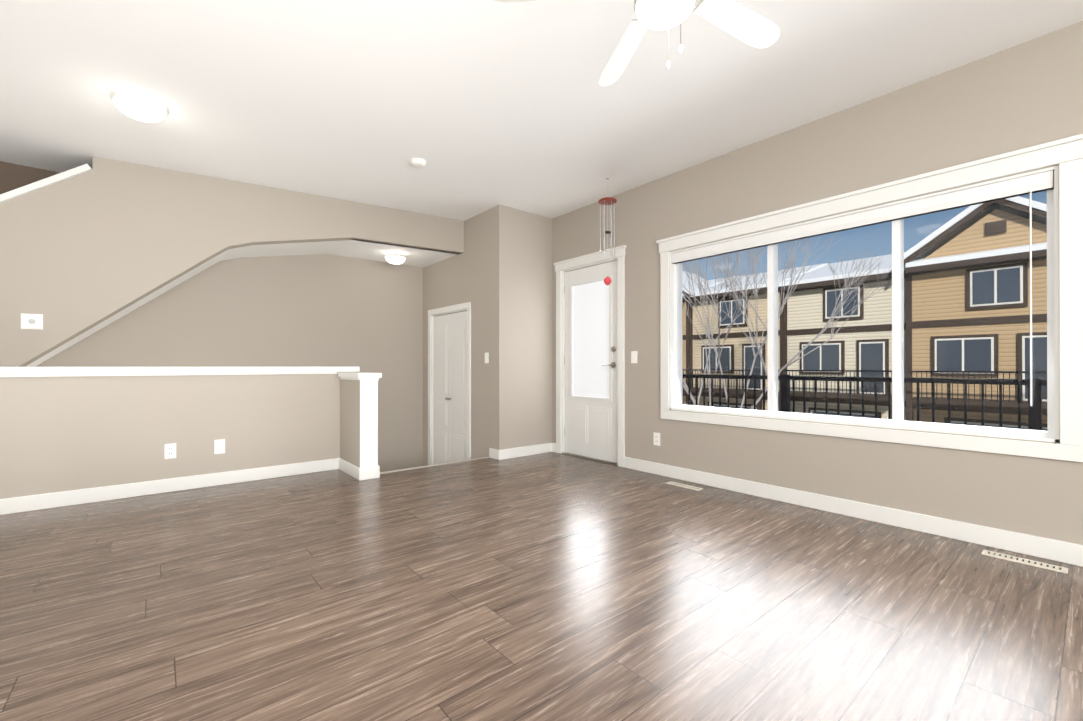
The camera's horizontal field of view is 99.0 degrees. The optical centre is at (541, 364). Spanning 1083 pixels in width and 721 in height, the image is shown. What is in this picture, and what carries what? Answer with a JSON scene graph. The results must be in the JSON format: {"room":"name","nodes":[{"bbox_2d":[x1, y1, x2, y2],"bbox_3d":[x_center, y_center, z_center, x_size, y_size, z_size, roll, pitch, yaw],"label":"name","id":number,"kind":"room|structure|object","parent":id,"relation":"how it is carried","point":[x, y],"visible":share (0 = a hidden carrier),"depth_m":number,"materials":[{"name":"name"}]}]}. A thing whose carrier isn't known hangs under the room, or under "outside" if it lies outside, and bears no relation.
{"room":"empty living room","nodes":[
{"label":"empty living room","id":0,"kind":"room"},
{"bbox_2d":[0,161,60,193],"bbox_3d":[-5.155,-0.151,3.330,5.039,3.100,0.012,0,0,-40],"label":"wall","id":1,"kind":"structure","parent":0,"point":[13,176],"depth_m":3.92,"materials":[{"name":"brown paint"}]},
{"bbox_2d":[0,372,339,498],"bbox_3d":[-4.178,0.779,2.679,5.710,1.435,0.120,0,0,-40],"label":"wall","id":2,"kind":"structure","parent":0,"point":[59,434],"depth_m":3.58,"materials":[{"name":"beige paint"}]},
{"bbox_2d":[0,458,335,514],"bbox_3d":[-4.134,0.944,2.626,5.710,0.105,0.016,0,0,-40],"label":"baseboard","id":3,"kind":"structure","parent":2,"relation":"attached to","point":[97,494],"depth_m":3.57,"materials":[{"name":"white paint"}]},
{"bbox_2d":[165,443,175,458],"bbox_3d":[-2.923,0.679,3.640,0.072,0.116,0.008,0,0,-40],"label":"outlet","id":4,"kind":"object","parent":2,"relation":"attached to","point":[170,450],"visible":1,"depth_m":3.64,"materials":[{"name":"white plastic"}]},
{"bbox_2d":[0,367,359,376],"bbox_3d":[-4.109,0.047,2.735,5.885,0.070,0.185,0,0,-40],"label":"trim","id":5,"kind":"structure","parent":2,"relation":"on","point":[75,371],"depth_m":3.58,"materials":[{"name":"white paint"}]},
{"bbox_2d":[214,439,224,453],"bbox_3d":[-2.677,0.680,3.845,0.072,0.116,0.008,0,0,-40],"label":"outlet","id":6,"kind":"object","parent":2,"relation":"attached to","point":[219,446],"visible":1,"depth_m":3.84,"materials":[{"name":"white plastic"}]},
{"bbox_2d":[35,254,422,471],"bbox_3d":[-4.045,-0.098,4.366,8.070,3.200,0.160,0,0,-40],"label":"wall","id":7,"kind":"structure","parent":0,"point":[331,310],"depth_m":5.30,"materials":[{"name":"beige paint"}]},
{"bbox_2d":[0,156,463,366],"bbox_3d":[-3.262,-0.842,4.072,5.438,1.715,0.120,0,0,-32],"label":"wall","id":8,"kind":"structure","parent":0,"point":[104,239],"depth_m":3.88,"materials":[{"name":"beige paint"}]},
{"bbox_2d":[21,313,42,329],"bbox_3d":[-3.938,-0.334,3.566,0.120,0.120,0.032,0,0,-32],"label":"thermostat","id":9,"kind":"object","parent":8,"relation":"attached to","point":[32,321],"visible":1,"depth_m":3.56,"materials":[{"name":"white plastic"}]},
{"bbox_2d":[0,164,91,203],"bbox_3d":[-4.644,-0.806,3.223,2.244,1.636,0.180,0,0,-32],"label":"trim","id":10,"kind":"structure","parent":8,"relation":"attached to","point":[39,184],"depth_m":3.60,"materials":[{"name":"white paint"}]},
{"bbox_2d":[25,239,460,366],"bbox_3d":[-2.659,-0.735,4.744,3.595,1.505,1.037,0,0,-40],"label":"ceiling soffit","id":11,"kind":"structure","parent":0,"point":[376,251],"depth_m":4.96,"materials":[{"name":"white paint"}]},
{"bbox_2d":[384,253,406,263],"bbox_3d":[-1.738,-1.246,5.498,0.254,0.097,0.254,0,0,-40],"label":"light","id":12,"kind":"object","parent":11,"relation":"attached to","point":[392,258],"visible":1,"depth_m":5.42,"materials":[{"name":"white glass"}]},
{"bbox_2d":[340,379,359,467],"bbox_3d":[-1.743,0.809,4.330,0.145,1.385,0.698,0,0,-40],"label":"wall","id":13,"kind":"structure","parent":0,"point":[349,421],"depth_m":4.22,"materials":[{"name":"beige paint"}]},
{"bbox_2d":[336,458,363,480],"bbox_3d":[-1.751,0.949,4.214,0.024,0.105,0.586,0,0,-40],"label":"baseboard","id":14,"kind":"structure","parent":13,"relation":"attached to","point":[352,470],"depth_m":4.17,"materials":[{"name":"white paint"}]},
{"bbox_2d":[338,372,381,379],"bbox_3d":[-1.680,0.104,4.257,0.205,0.065,0.585,0,0,-40],"label":"trim","id":15,"kind":"structure","parent":13,"relation":"on","point":[358,376],"depth_m":4.07,"materials":[{"name":"white paint"}]},
{"bbox_2d":[360,380,377,467],"bbox_3d":[-1.516,0.558,4.058,0.153,0.885,0.012,0,0,-40],"label":"trim","id":16,"kind":"structure","parent":13,"relation":"attached to","point":[368,423],"depth_m":4.05,"materials":[{"name":"white paint"}]},
{"bbox_2d":[423,208,492,465],"bbox_3d":[-1.023,-0.094,5.667,0.120,3.200,1.710,0,0,-40],"label":"wall","id":17,"kind":"structure","parent":0,"point":[466,276],"depth_m":5.25,"materials":[{"name":"beige paint"}]},
{"bbox_2d":[428,302,470,464],"bbox_3d":[-1.113,0.331,5.760,0.138,2.110,1.070,0,0,-40],"label":"trim","id":18,"kind":"structure","parent":17,"relation":"attached to","point":[466,306],"depth_m":5.88,"materials":[{"name":"white paint"}]},
{"bbox_2d":[433,311,466,463],"bbox_3d":[-1.141,0.368,5.736,0.076,2.005,0.890,0,0,-40],"label":"closet door","id":19,"kind":"structure","parent":17,"relation":"in","point":[450,397],"depth_m":5.73,"materials":[{"name":"white paint"}]},
{"bbox_2d":[485,353,488,362],"bbox_3d":[-0.603,-0.076,5.060,0.012,0.116,0.072,0,0,-40],"label":"light switch","id":20,"kind":"object","parent":17,"relation":"attached to","point":[486,357],"visible":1,"depth_m":5.05,"materials":[{"name":"white plastic"}]},
{"bbox_2d":[493,204,551,449],"bbox_3d":[-0.199,-0.096,5.163,0.740,3.200,0.120,0,0,-40],"label":"wall","id":21,"kind":"structure","parent":0,"point":[522,328],"depth_m":5.07,"materials":[{"name":"beige paint"}]},
{"bbox_2d":[496,443,555,459],"bbox_3d":[-0.160,0.951,5.100,0.756,0.105,0.060,0,0,-40],"label":"baseboard","id":22,"kind":"structure","parent":21,"relation":"attached to","point":[503,454],"depth_m":5.08,"materials":[{"name":"white paint"}]},
{"bbox_2d":[0,452,1082,720],"bbox_3d":[-0.624,1.049,0.256,8.070,0.120,8.390,0,0,-40],"label":"floor","id":23,"kind":"structure","parent":0,"point":[550,586],"depth_m":1.89,"materials":[{"name":"laminate"}]},
{"bbox_2d":[380,456,488,473],"bbox_3d":[-1.061,1.018,4.620,1.275,0.039,0.055,0,0,-40],"label":"stair nosing","id":24,"kind":"structure","parent":23,"relation":"attached to","point":[432,465],"depth_m":4.58,"materials":[{"name":"beige wood"}]},
{"bbox_2d":[666,481,702,490],"bbox_3d":[1.176,0.997,3.806,0.075,0.007,0.300,0,0,-40],"label":"floor vent","id":25,"kind":"object","parent":23,"relation":"in","point":[685,486],"visible":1,"depth_m":3.80,"materials":[{"name":"beige metal"}]},
{"bbox_2d":[981,550,1067,573],"bbox_3d":[2.438,0.992,2.338,0.075,0.007,0.300,0,0,-40],"label":"floor vent","id":26,"kind":"object","parent":23,"relation":"in","point":[1026,561],"visible":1,"depth_m":2.33,"materials":[{"name":"beige metal"}]},
{"bbox_2d":[0,0,1082,220],"bbox_3d":[-1.018,-1.770,0.737,8.070,0.120,9.620,0,0,-40],"label":"ceiling","id":27,"kind":"structure","parent":0,"point":[479,106],"depth_m":2.81,"materials":[{"name":"white paint"}]},
{"bbox_2d":[111,90,168,121],"bbox_3d":[-2.611,-1.654,3.009,0.284,0.097,0.284,0,0,-40],"label":"dome ceiling light","id":28,"kind":"object","parent":27,"relation":"attached to","point":[139,106],"visible":1,"depth_m":2.94,"materials":[{"name":"white glass"}]},
{"bbox_2d":[410,158,425,167],"bbox_3d":[-1.031,-1.683,3.860,0.132,0.034,0.132,0,0,-40],"label":"smoke detector","id":29,"kind":"object","parent":27,"relation":"attached to","point":[418,162],"visible":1,"depth_m":3.82,"materials":[{"name":"white plastic"}]},
{"bbox_2d":[598,178,616,285],"bbox_3d":[0.601,-1.209,4.206,0.168,0.980,0.168,0,0,-40],"label":"wind chime","id":30,"kind":"object","parent":27,"relation":"hanging from","point":[607,200],"visible":1,"depth_m":4.20,"materials":[{"name":"red metal"}]},
{"bbox_2d":[494,0,779,85],"bbox_3d":[0.501,-1.397,1.711,1.251,0.620,1.245,0,0,-40],"label":"ceiling fan","id":31,"kind":"object","parent":27,"relation":"hanging from","point":[744,24],"visible":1,"depth_m":1.91,"materials":[{"name":"white painted metal"},{"name":"white blades"}]},
{"bbox_2d":[552,21,1082,544],"bbox_3d":[2.006,-0.102,3.251,0.200,3.200,9.620,0,0,-40],"label":"wall","id":32,"kind":"structure","parent":0,"point":[1024,95],"depth_m":3.02,"materials":[{"name":"beige paint"}]},
{"bbox_2d":[562,452,617,465],"bbox_3d":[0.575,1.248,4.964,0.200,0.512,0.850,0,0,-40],"label":"threshold","id":33,"kind":"object","parent":32,"relation":"attached to","point":[594,459],"visible":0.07,"depth_m":4.89,"materials":[{"name":"silver metal"}]},
{"bbox_2d":[553,245,626,466],"bbox_3d":[0.560,-0.080,4.956,0.238,2.167,1.044,0,0,-40],"label":"door frame","id":34,"kind":"structure","parent":32,"relation":"attached to","point":[581,262],"depth_m":4.93,"materials":[{"name":"white paint"}]},
{"bbox_2d":[564,260,617,462],"bbox_3d":[0.515,-0.030,4.920,0.097,2.035,0.805,0,0,-40],"label":"front door","id":35,"kind":"structure","parent":32,"relation":"in","point":[591,366],"depth_m":4.91,"materials":[{"name":"white paint"}]},
{"bbox_2d":[631,351,636,362],"bbox_3d":[0.887,-0.073,4.427,0.012,0.116,0.072,0,0,-40],"label":"light switch","id":36,"kind":"object","parent":32,"relation":"attached to","point":[633,356],"visible":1,"depth_m":4.42,"materials":[{"name":"white plastic"}]},
{"bbox_2d":[653,432,659,445],"bbox_3d":[1.055,0.679,4.226,0.008,0.116,0.072,0,0,-40],"label":"electrical outlet","id":37,"kind":"object","parent":32,"relation":"attached to","point":[656,438],"visible":1,"depth_m":4.23,"materials":[{"name":"white plastic"}]},
{"bbox_2d":[624,457,1082,566],"bbox_3d":[2.894,0.942,2.009,0.020,0.105,6.520,0,0,-40],"label":"baseboard","id":38,"kind":"structure","parent":32,"relation":"attached to","point":[1050,549],"depth_m":2.87,"materials":[{"name":"white paint"}]},
{"bbox_2d":[656,134,1082,461],"bbox_3d":[1.922,-0.323,3.266,0.170,1.613,2.550,0,0,-40],"label":"window","id":39,"kind":"structure","parent":32,"relation":"in","point":[1050,434],"depth_m":2.78,"materials":[{"name":"white plastic"}]},
{"bbox_2d":[672,170,1053,405],"bbox_3d":[1.905,-0.388,3.253,0.048,1.212,2.280,0,0,-40],"label":"blind stack","id":40,"kind":"object","parent":39,"relation":"attached to","point":[1029,184],"visible":1,"depth_m":2.85,"materials":[{"name":"white"}]},
{"bbox_2d":[682,374,1046,429],"bbox_3d":[2.506,0.711,4.037,1.580,1.220,10.008,0,0,-40],"label":"rail","id":41,"kind":"object","parent":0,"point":[1035,425],"depth_m":4.29,"materials":[{"name":"black metal"}]},
{"bbox_3d":[33.372,3.494,34.300,84.500,2.000,130.000,0,0,-40],"label":"snow","id":42,"kind":"object","parent":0,"visible":0},
{"bbox_2d":[682,233,891,408],"bbox_3d":[5.863,-0.293,14.629,12.147,8.853,9.960,0,0,-40],"label":"trees","id":43,"kind":"object","parent":42,"relation":"on","point":[729,275],"depth_m":11.66,"materials":[{"name":"grey plant"}]},
{"bbox_2d":[682,196,1046,430],"bbox_3d":[17.371,-0.759,20.204,13.150,9.820,64.580,0,0,-40],"label":"townhouses","id":44,"kind":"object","parent":42,"relation":"on","point":[873,320],"depth_m":16.67,"materials":[{"name":"beige"}]}
]}

